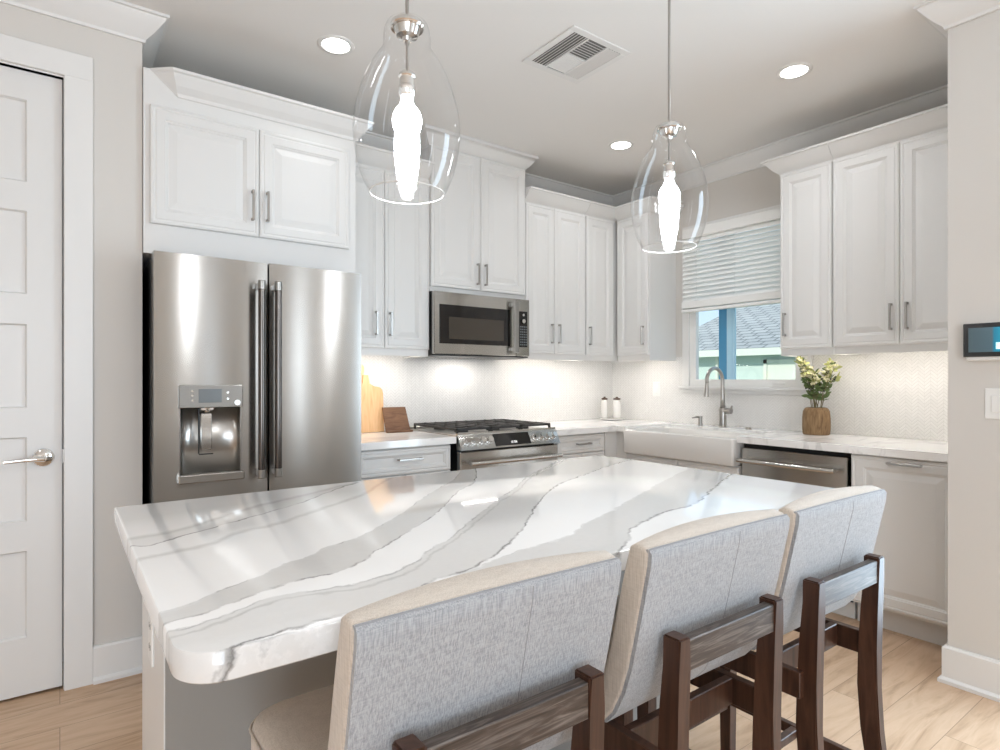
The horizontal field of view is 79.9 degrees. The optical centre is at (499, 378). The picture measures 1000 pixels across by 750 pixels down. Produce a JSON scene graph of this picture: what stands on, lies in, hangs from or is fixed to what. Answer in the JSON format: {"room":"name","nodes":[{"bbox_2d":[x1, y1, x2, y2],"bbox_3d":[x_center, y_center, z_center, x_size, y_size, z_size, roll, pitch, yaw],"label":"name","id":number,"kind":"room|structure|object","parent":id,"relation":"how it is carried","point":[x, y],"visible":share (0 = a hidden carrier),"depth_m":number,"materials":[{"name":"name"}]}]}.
{"room":"kitchen","nodes":[
{"label":"kitchen","id":0,"kind":"room"},
{"bbox_2d":[0,2,141,684],"bbox_3d":[-3.310,-0.150,1.697,3.885,2.800,0.710,0,0,-36],"label":"wall","id":1,"kind":"structure","parent":0,"point":[117,61],"depth_m":2.50,"materials":[{"name":"beige paint"}]},
{"bbox_2d":[0,65,63,700],"bbox_3d":[-2.080,0.015,2.161,0.808,2.446,0.112,0,0,-36],"label":"door","id":2,"kind":"structure","parent":1,"relation":"in","point":[30,103],"depth_m":2.35,"materials":[{"name":"white paint"}]},
{"bbox_2d":[0,33,92,690],"bbox_3d":[-2.166,-0.033,2.274,1.008,2.566,0.318,0,0,-36],"label":"trim","id":3,"kind":"structure","parent":1,"relation":"attached to","point":[76,70],"depth_m":2.42,"materials":[{"name":"white paint"}]},
{"bbox_2d":[93,635,141,684],"bbox_3d":[-1.708,1.174,2.674,0.203,0.152,0.438,0,0,-36],"label":"baseboard","id":4,"kind":"structure","parent":1,"relation":"attached to","point":[113,660],"depth_m":2.50,"materials":[{"name":"white paint"}]},
{"bbox_2d":[0,0,999,206],"bbox_3d":[0.402,-1.496,-0.334,7.450,0.108,8.185,0,0,-36],"label":"trim","id":5,"kind":"structure","parent":1,"relation":"attached to","point":[120,18],"depth_m":3.23,"materials":[{"name":"white paint"}]},
{"bbox_2d":[0,612,999,749],"bbox_3d":[0.402,1.275,-0.334,7.650,0.050,8.385,0,0,-36],"label":"floor","id":6,"kind":"structure","parent":0,"point":[921,712],"depth_m":2.24,"materials":[{"name":"brown wood"}]},
{"bbox_2d":[142,250,360,503],"bbox_3d":[-1.249,0.361,2.967,0.898,1.767,0.842,0,0,-36],"label":"refrigerator","id":7,"kind":"object","parent":6,"relation":"on","point":[251,371],"visible":0.66,"depth_m":2.64,"materials":[{"name":"silver metal"}]},
{"bbox_2d":[142,67,373,272],"bbox_3d":[-1.274,-0.041,3.073,1.027,2.582,0.703,0,0,-36],"label":"upper cabinet","id":8,"kind":"object","parent":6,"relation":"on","point":[230,170],"visible":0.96,"depth_m":2.77,"materials":[{"name":"white paint"}]},
{"bbox_2d":[142,570,659,749],"bbox_3d":[-0.114,0.813,1.875,1.704,0.874,0.412,0,0,-36],"label":"kitchen island","id":9,"kind":"object","parent":6,"relation":"on","point":[176,714],"visible":0.04,"depth_m":1.29,"materials":[{"name":"paint"}]},
{"bbox_2d":[148,613,153,666],"bbox_3d":[-0.794,0.585,1.359,0.006,0.116,0.072,0,0,-36],"label":"wall outlet","id":10,"kind":"object","parent":9,"relation":"attached to","point":[150,625],"visible":0.8,"depth_m":1.35,"materials":[{"name":"white plastic"}]},
{"bbox_2d":[114,455,834,683],"bbox_3d":[0.031,0.356,1.673,1.808,0.040,1.063,0,0,-36],"label":"island countertop","id":11,"kind":"structure","parent":9,"relation":"on","point":[235,586],"depth_m":1.28,"materials":[{"name":"stone"}]},
{"bbox_2d":[361,444,449,480],"bbox_3d":[-0.696,0.814,3.542,0.598,0.872,0.637,0,0,-36],"label":"base cabinet","id":12,"kind":"object","parent":6,"relation":"on","point":[405,461],"visible":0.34,"depth_m":3.31,"materials":[{"name":"white paint"}]},
{"bbox_2d":[361,431,455,450],"bbox_3d":[-0.688,0.356,3.547,0.617,0.040,0.627,0,0,-36],"label":"countertop","id":13,"kind":"structure","parent":12,"relation":"on","point":[369,440],"depth_m":3.37,"materials":[{"name":"stone"}]},
{"bbox_2d":[361,365,363,382],"bbox_3d":[-0.912,0.121,3.740,0.180,0.425,0.023,0,0,-36],"label":"cutting board","id":14,"kind":"object","parent":13,"relation":"on","point":[362,366],"visible":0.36,"depth_m":3.77,"materials":[{"name":"yellow wood"}]},
{"bbox_2d":[361,375,383,432],"bbox_3d":[-0.836,0.154,3.746,0.220,0.360,0.043,0,0,-36],"label":"cutting board","id":15,"kind":"object","parent":13,"relation":"on","point":[372,420],"visible":0.66,"depth_m":3.75,"materials":[{"name":"brown wood"}]},
{"bbox_2d":[382,407,412,432],"bbox_3d":[-0.658,0.258,3.795,0.176,0.155,0.120,0,0,-35],"label":"wooden stand","id":16,"kind":"object","parent":13,"relation":"on","point":[395,418],"visible":1,"depth_m":3.79,"materials":[{"name":"brown wood"}]},
{"bbox_2d":[249,550,621,749],"bbox_3d":[-0.106,0.766,1.007,0.493,0.968,0.546,0,0,-36],"label":"bar stool","id":17,"kind":"object","parent":6,"relation":"on","point":[510,656],"visible":1,"depth_m":0.85,"materials":[{"name":"beige fabric"}]},
{"bbox_2d":[410,419,562,470],"bbox_3d":[-0.098,0.755,3.925,0.764,0.930,0.716,0,0,-36],"label":"gas range","id":18,"kind":"object","parent":6,"relation":"on","point":[484,443],"visible":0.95,"depth_m":3.70,"materials":[{"name":"silver metal"}]},
{"bbox_2d":[410,426,554,436],"bbox_3d":[-0.126,0.330,3.962,0.764,0.030,0.623,0,0,-36],"label":"cooktop","id":19,"kind":"object","parent":18,"relation":"in","point":[479,431],"depth_m":3.73,"materials":[{"name":"silver metal"}]},
{"bbox_2d":[554,432,603,459],"bbox_3d":[0.393,0.814,4.344,0.472,0.872,0.637,0,0,-36],"label":"base cabinet","id":20,"kind":"object","parent":6,"relation":"on","point":[590,444],"visible":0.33,"depth_m":4.11,"materials":[{"name":"white paint"}]},
{"bbox_2d":[604,431,625,458],"bbox_3d":[0.888,0.814,4.676,0.715,0.872,0.690,0,0,-36],"label":"base cabinet","id":21,"kind":"object","parent":6,"relation":"on","point":[613,441],"visible":0.02,"depth_m":4.29,"materials":[{"name":"white paint"}]},
{"bbox_2d":[531,419,947,461],"bbox_3d":[1.283,0.356,3.721,1.202,0.040,2.687,0,0,-36],"label":"countertop","id":22,"kind":"structure","parent":21,"relation":"on","point":[928,450],"depth_m":3.34,"materials":[{"name":"stone"}]},
{"bbox_2d":[599,417,622,419],"bbox_3d":[0.914,0.329,4.911,0.200,0.014,0.200,0,0,-36],"label":"serving plate","id":23,"kind":"object","parent":22,"relation":"on","point":[608,418],"visible":0.92,"depth_m":4.89,"materials":[{"name":"white ceramic"}]},
{"bbox_2d":[601,397,607,417],"bbox_3d":[0.865,0.233,4.936,0.054,0.175,0.054,0,0,-36],"label":"canister","id":24,"kind":"object","parent":23,"relation":"on","point":[604,403],"visible":1,"depth_m":4.91,"materials":[{"name":"white ceramic"}]},
{"bbox_2d":[613,397,620,417],"bbox_3d":[0.959,0.233,4.900,0.063,0.175,0.063,0,0,-36],"label":"canister","id":25,"kind":"object","parent":23,"relation":"on","point":[616,401],"visible":1,"depth_m":4.87,"materials":[{"name":"white ceramic"}]},
{"bbox_2d":[624,426,758,466],"bbox_3d":[1.305,0.435,3.993,0.470,0.165,0.856,0,0,-36],"label":"farmhouse sink","id":26,"kind":"object","parent":22,"relation":"in","point":[717,447],"visible":0.74,"depth_m":3.86,"materials":[{"name":"white ceramic"}]},
{"bbox_2d":[692,416,702,425],"bbox_3d":[1.426,0.302,4.304,0.085,0.068,0.040,0,0,-29],"label":"soap dispenser","id":27,"kind":"object","parent":22,"relation":"on","point":[698,417],"visible":1,"depth_m":4.30,"materials":[{"name":"grey metal"}]},
{"bbox_2d":[704,367,732,426],"bbox_3d":[1.504,0.125,4.103,0.239,0.422,0.120,0,0,-36],"label":"faucet","id":28,"kind":"object","parent":22,"relation":"on","point":[723,411],"visible":1,"depth_m":4.16,"materials":[{"name":"grey metal"}]},
{"bbox_2d":[802,407,830,434],"bbox_3d":[1.917,0.254,3.618,0.154,0.163,0.154,0,0,-36],"label":"vase","id":29,"kind":"object","parent":22,"relation":"on","point":[815,421],"visible":0.98,"depth_m":3.56,"materials":[{"name":"brown wood"}]},
{"bbox_2d":[793,356,842,407],"bbox_3d":[1.925,0.066,3.603,0.172,0.420,0.297,0,0,-36],"label":"flower bouquet","id":30,"kind":"object","parent":29,"relation":"in","point":[813,381],"visible":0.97,"depth_m":3.59,"materials":[{"name":"green plant"}]},
{"bbox_2d":[626,453,741,474],"bbox_3d":[1.387,0.885,4.065,0.637,0.729,0.882,0,0,-36],"label":"base cabinet","id":31,"kind":"object","parent":6,"relation":"on","point":[737,470],"visible":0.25,"depth_m":3.83,"materials":[{"name":"white paint"}]},
{"bbox_2d":[604,509,789,749],"bbox_3d":[0.324,0.766,1.324,0.493,0.968,0.546,0,0,-36],"label":"bar stool","id":32,"kind":"object","parent":6,"relation":"on","point":[695,597],"visible":0.79,"depth_m":1.14,"materials":[{"name":"grey fabric"}]},
{"bbox_2d":[637,485,886,749],"bbox_3d":[0.725,0.766,1.620,0.493,0.968,0.546,0,0,-36],"label":"bar stool","id":33,"kind":"object","parent":6,"relation":"on","point":[828,558],"visible":0.61,"depth_m":1.47,"materials":[{"name":"grey fabric"}]},
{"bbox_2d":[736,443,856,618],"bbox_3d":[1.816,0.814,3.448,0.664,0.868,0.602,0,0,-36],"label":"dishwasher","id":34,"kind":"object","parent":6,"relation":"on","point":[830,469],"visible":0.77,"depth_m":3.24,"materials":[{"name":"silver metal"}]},
{"bbox_2d":[851,454,947,645],"bbox_3d":[2.164,0.814,3.011,0.637,0.872,0.500,0,0,-36],"label":"base cabinet","id":35,"kind":"object","parent":6,"relation":"on","point":[912,536],"visible":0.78,"depth_m":2.83,"materials":[{"name":"white paint"}]},
{"bbox_2d":[123,0,947,194],"bbox_3d":[0.402,-1.580,-0.334,7.650,0.060,8.385,0,0,-36],"label":"ceiling","id":36,"kind":"structure","parent":0,"point":[727,94],"depth_m":2.95,"materials":[{"name":"paint"}]},
{"bbox_2d":[317,35,353,54],"bbox_3d":[-0.762,-1.547,2.771,0.168,0.006,0.168,0,0,-36],"label":"recessed light","id":37,"kind":"object","parent":36,"relation":"in","point":[331,44],"visible":1,"depth_m":2.76,"materials":[{"name":"white paint"}]},
{"bbox_2d":[353,0,459,204],"bbox_3d":[-0.231,-1.003,1.482,0.263,1.092,0.263,0,0,-36],"label":"pendant lamp","id":38,"kind":"object","parent":36,"relation":"hanging from","point":[406,119],"visible":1,"depth_m":1.46,"materials":[{"name":"clear glass"}]},
{"bbox_2d":[399,69,415,98],"bbox_3d":[-0.231,-0.732,1.482,0.042,0.064,0.042,0,0,-36],"label":"socket","id":39,"kind":"object","parent":38,"relation":"attached to","point":[407,90],"depth_m":1.47,"materials":[{"name":"silver metal"}]},
{"bbox_2d":[522,25,630,83],"bbox_3d":[0.363,-1.546,2.869,0.370,0.008,0.370,0,0,-36],"label":"ceiling vent","id":40,"kind":"object","parent":36,"relation":"in","point":[575,55],"visible":1,"depth_m":2.85,"materials":[{"name":"white metal"}]},
{"bbox_2d":[608,140,633,149],"bbox_3d":[0.802,-1.547,3.954,0.168,0.006,0.168,0,0,-36],"label":"recessed light","id":41,"kind":"object","parent":36,"relation":"in","point":[620,144],"visible":1,"depth_m":3.95,"materials":[{"name":"white paint"}]},
{"bbox_2d":[631,0,708,252],"bbox_3d":[0.592,-1.003,2.089,0.263,1.092,0.263,0,0,-36],"label":"pendant lamp","id":42,"kind":"object","parent":36,"relation":"hanging from","point":[669,194],"visible":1,"depth_m":2.07,"materials":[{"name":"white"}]},
{"bbox_2d":[663,159,674,179],"bbox_3d":[0.592,-0.732,2.089,0.042,0.064,0.042,0,0,-36],"label":"socket","id":43,"kind":"object","parent":42,"relation":"attached to","point":[669,165],"depth_m":2.07,"materials":[{"name":"silver metal"}]},
{"bbox_2d":[776,62,812,79],"bbox_3d":[1.480,-1.547,3.004,0.168,0.006,0.168,0,0,-36],"label":"recessed light","id":44,"kind":"object","parent":36,"relation":"in","point":[800,69],"visible":1,"depth_m":3.00,"materials":[{"name":"white paint"}]},
{"bbox_2d":[615,166,947,441],"bbox_3d":[1.756,-0.150,4.135,0.035,2.800,2.798,0,0,-36],"label":"wall","id":45,"kind":"structure","parent":0,"point":[759,188],"depth_m":4.32,"materials":[{"name":"beige paint"}]},
{"bbox_2d":[615,196,684,361],"bbox_3d":[1.140,-0.736,4.611,0.393,1.192,0.400,0,0,-36],"label":"upper cabinet","id":46,"kind":"object","parent":45,"relation":"attached to","point":[646,281],"visible":0.94,"depth_m":4.54,"materials":[{"name":"white paint"}]},
{"bbox_2d":[678,205,814,394],"bbox_3d":[1.695,-0.525,4.180,0.080,1.260,1.018,0,0,-36],"label":"window","id":47,"kind":"structure","parent":45,"relation":"in","point":[691,383],"depth_m":4.30,"materials":[{"name":"white paint"}]},
{"bbox_2d":[681,207,779,312],"bbox_3d":[1.653,-0.810,4.161,0.062,0.624,0.887,0,0,-36],"label":"window blind","id":48,"kind":"object","parent":47,"relation":"attached to","point":[726,281],"visible":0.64,"depth_m":4.17,"materials":[{"name":"white plastic"}]},
{"bbox_2d":[612,351,947,440],"bbox_3d":[1.771,0.083,4.080,0.006,0.506,2.688,0,0,-36],"label":"tile backsplash","id":49,"kind":"structure","parent":45,"relation":"attached to","point":[899,394],"depth_m":3.64,"materials":[{"name":"tile"}]},
{"bbox_2d":[653,382,659,396],"bbox_3d":[1.250,0.082,4.773,0.008,0.116,0.072,0,0,-36],"label":"wall outlet","id":50,"kind":"object","parent":49,"relation":"attached to","point":[656,385],"visible":1,"depth_m":4.77,"materials":[{"name":"white plastic"}]},
{"bbox_2d":[654,385,657,393],"bbox_3d":[1.249,0.082,4.772,0.005,0.068,0.034,0,0,-36],"label":"socket","id":51,"kind":"object","parent":50,"relation":"attached to","point":[655,386],"depth_m":4.77,"materials":[{"name":"white plastic"}]},
{"bbox_2d":[761,141,855,356],"bbox_3d":[1.872,-0.736,3.617,0.393,1.192,0.391,0,0,-36],"label":"upper cabinet","id":52,"kind":"object","parent":45,"relation":"attached to","point":[806,174],"visible":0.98,"depth_m":3.50,"materials":[{"name":"white paint"}]},
{"bbox_2d":[827,104,947,355],"bbox_3d":[2.126,-0.736,3.271,0.390,1.192,0.963,0,0,-36],"label":"upper cabinet","id":53,"kind":"object","parent":45,"relation":"attached to","point":[890,179],"visible":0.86,"depth_m":3.13,"materials":[{"name":"white paint"}]},
{"bbox_2d":[948,9,999,660],"bbox_3d":[3.932,-0.150,0.531,1.060,2.800,5.587,0,0,-36],"label":"wall","id":54,"kind":"structure","parent":0,"point":[973,45],"depth_m":2.40,"materials":[{"name":"beige paint"}]},
{"bbox_2d":[937,643,999,702],"bbox_3d":[2.011,1.174,2.430,0.278,0.152,0.305,0,0,-36],"label":"baseboard","id":55,"kind":"structure","parent":54,"relation":"attached to","point":[971,672],"depth_m":2.39,"materials":[{"name":"white paint"}]},
{"bbox_2d":[963,322,999,360],"bbox_3d":[1.946,-0.146,2.302,0.032,0.148,0.256,0,0,-36],"label":"panel","id":56,"kind":"object","parent":54,"relation":"attached to","point":[981,341],"visible":1,"depth_m":2.35,"materials":[{"name":"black plastic"}]},
{"bbox_2d":[985,388,999,418],"bbox_3d":[1.954,0.097,2.312,0.008,0.120,0.123,0,0,-36],"label":"light switch","id":57,"kind":"object","parent":54,"relation":"attached to","point":[992,395],"visible":1,"depth_m":2.34,"materials":[{"name":"white plastic"}]},
{"bbox_3d":[-0.493,-0.150,4.153,3.565,2.800,0.100,0,0,-36],"label":"wall","id":58,"kind":"structure","parent":0,"visible":0},
{"bbox_2d":[356,143,434,357],"bbox_3d":[-0.762,-0.736,3.643,0.608,1.192,0.395,0,0,-36],"label":"upper cabinet","id":59,"kind":"object","parent":58,"relation":"attached to","point":[392,239],"visible":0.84,"depth_m":3.56,"materials":[{"name":"white paint"}]},
{"bbox_2d":[416,124,538,299],"bbox_3d":[-0.211,-1.049,4.049,0.898,0.998,0.396,0,0,-36],"label":"upper cabinet","id":60,"kind":"object","parent":58,"relation":"attached to","point":[477,230],"visible":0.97,"depth_m":3.90,"materials":[{"name":"white paint"}]},
{"bbox_2d":[428,291,528,358],"bbox_3d":[-0.197,-0.346,4.032,0.755,0.401,0.425,0,0,-36],"label":"microwave","id":61,"kind":"object","parent":60,"relation":"attached to","point":[461,325],"visible":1,"depth_m":3.87,"materials":[{"name":"silver metal"}]},
{"bbox_2d":[361,355,611,430],"bbox_3d":[-0.075,0.083,4.394,2.607,0.506,0.006,0,0,-36],"label":"tile backsplash","id":62,"kind":"structure","parent":58,"relation":"attached to","point":[430,389],"depth_m":4.39,"materials":[{"name":"tile"}]},
{"bbox_2d":[497,186,591,361],"bbox_3d":[0.331,-0.736,4.449,0.588,1.192,0.395,0,0,-36],"label":"upper cabinet","id":63,"kind":"object","parent":58,"relation":"attached to","point":[554,221],"visible":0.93,"depth_m":4.32,"materials":[{"name":"white paint"}]},
{"bbox_2d":[557,201,627,362],"bbox_3d":[0.830,-0.736,4.817,0.647,1.192,0.395,0,0,-36],"label":"upper cabinet","id":64,"kind":"object","parent":58,"relation":"attached to","point":[600,225],"visible":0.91,"depth_m":4.61,"materials":[{"name":"white paint"}]},
{"label":"outside","id":65,"kind":"structure","parent":0,"visible":0},
{"bbox_3d":[11.834,1.625,21.149,35.850,0.150,60.000,0,0,-36],"label":"ground","id":66,"kind":"structure","parent":65,"visible":0},
{"bbox_2d":[699,303,795,378],"bbox_3d":[14.082,-0.675,17.215,11.500,4.450,15.900,0,0,-36],"label":"house","id":67,"kind":"structure","parent":66,"relation":"on","point":[758,351],"depth_m":18.21,"materials":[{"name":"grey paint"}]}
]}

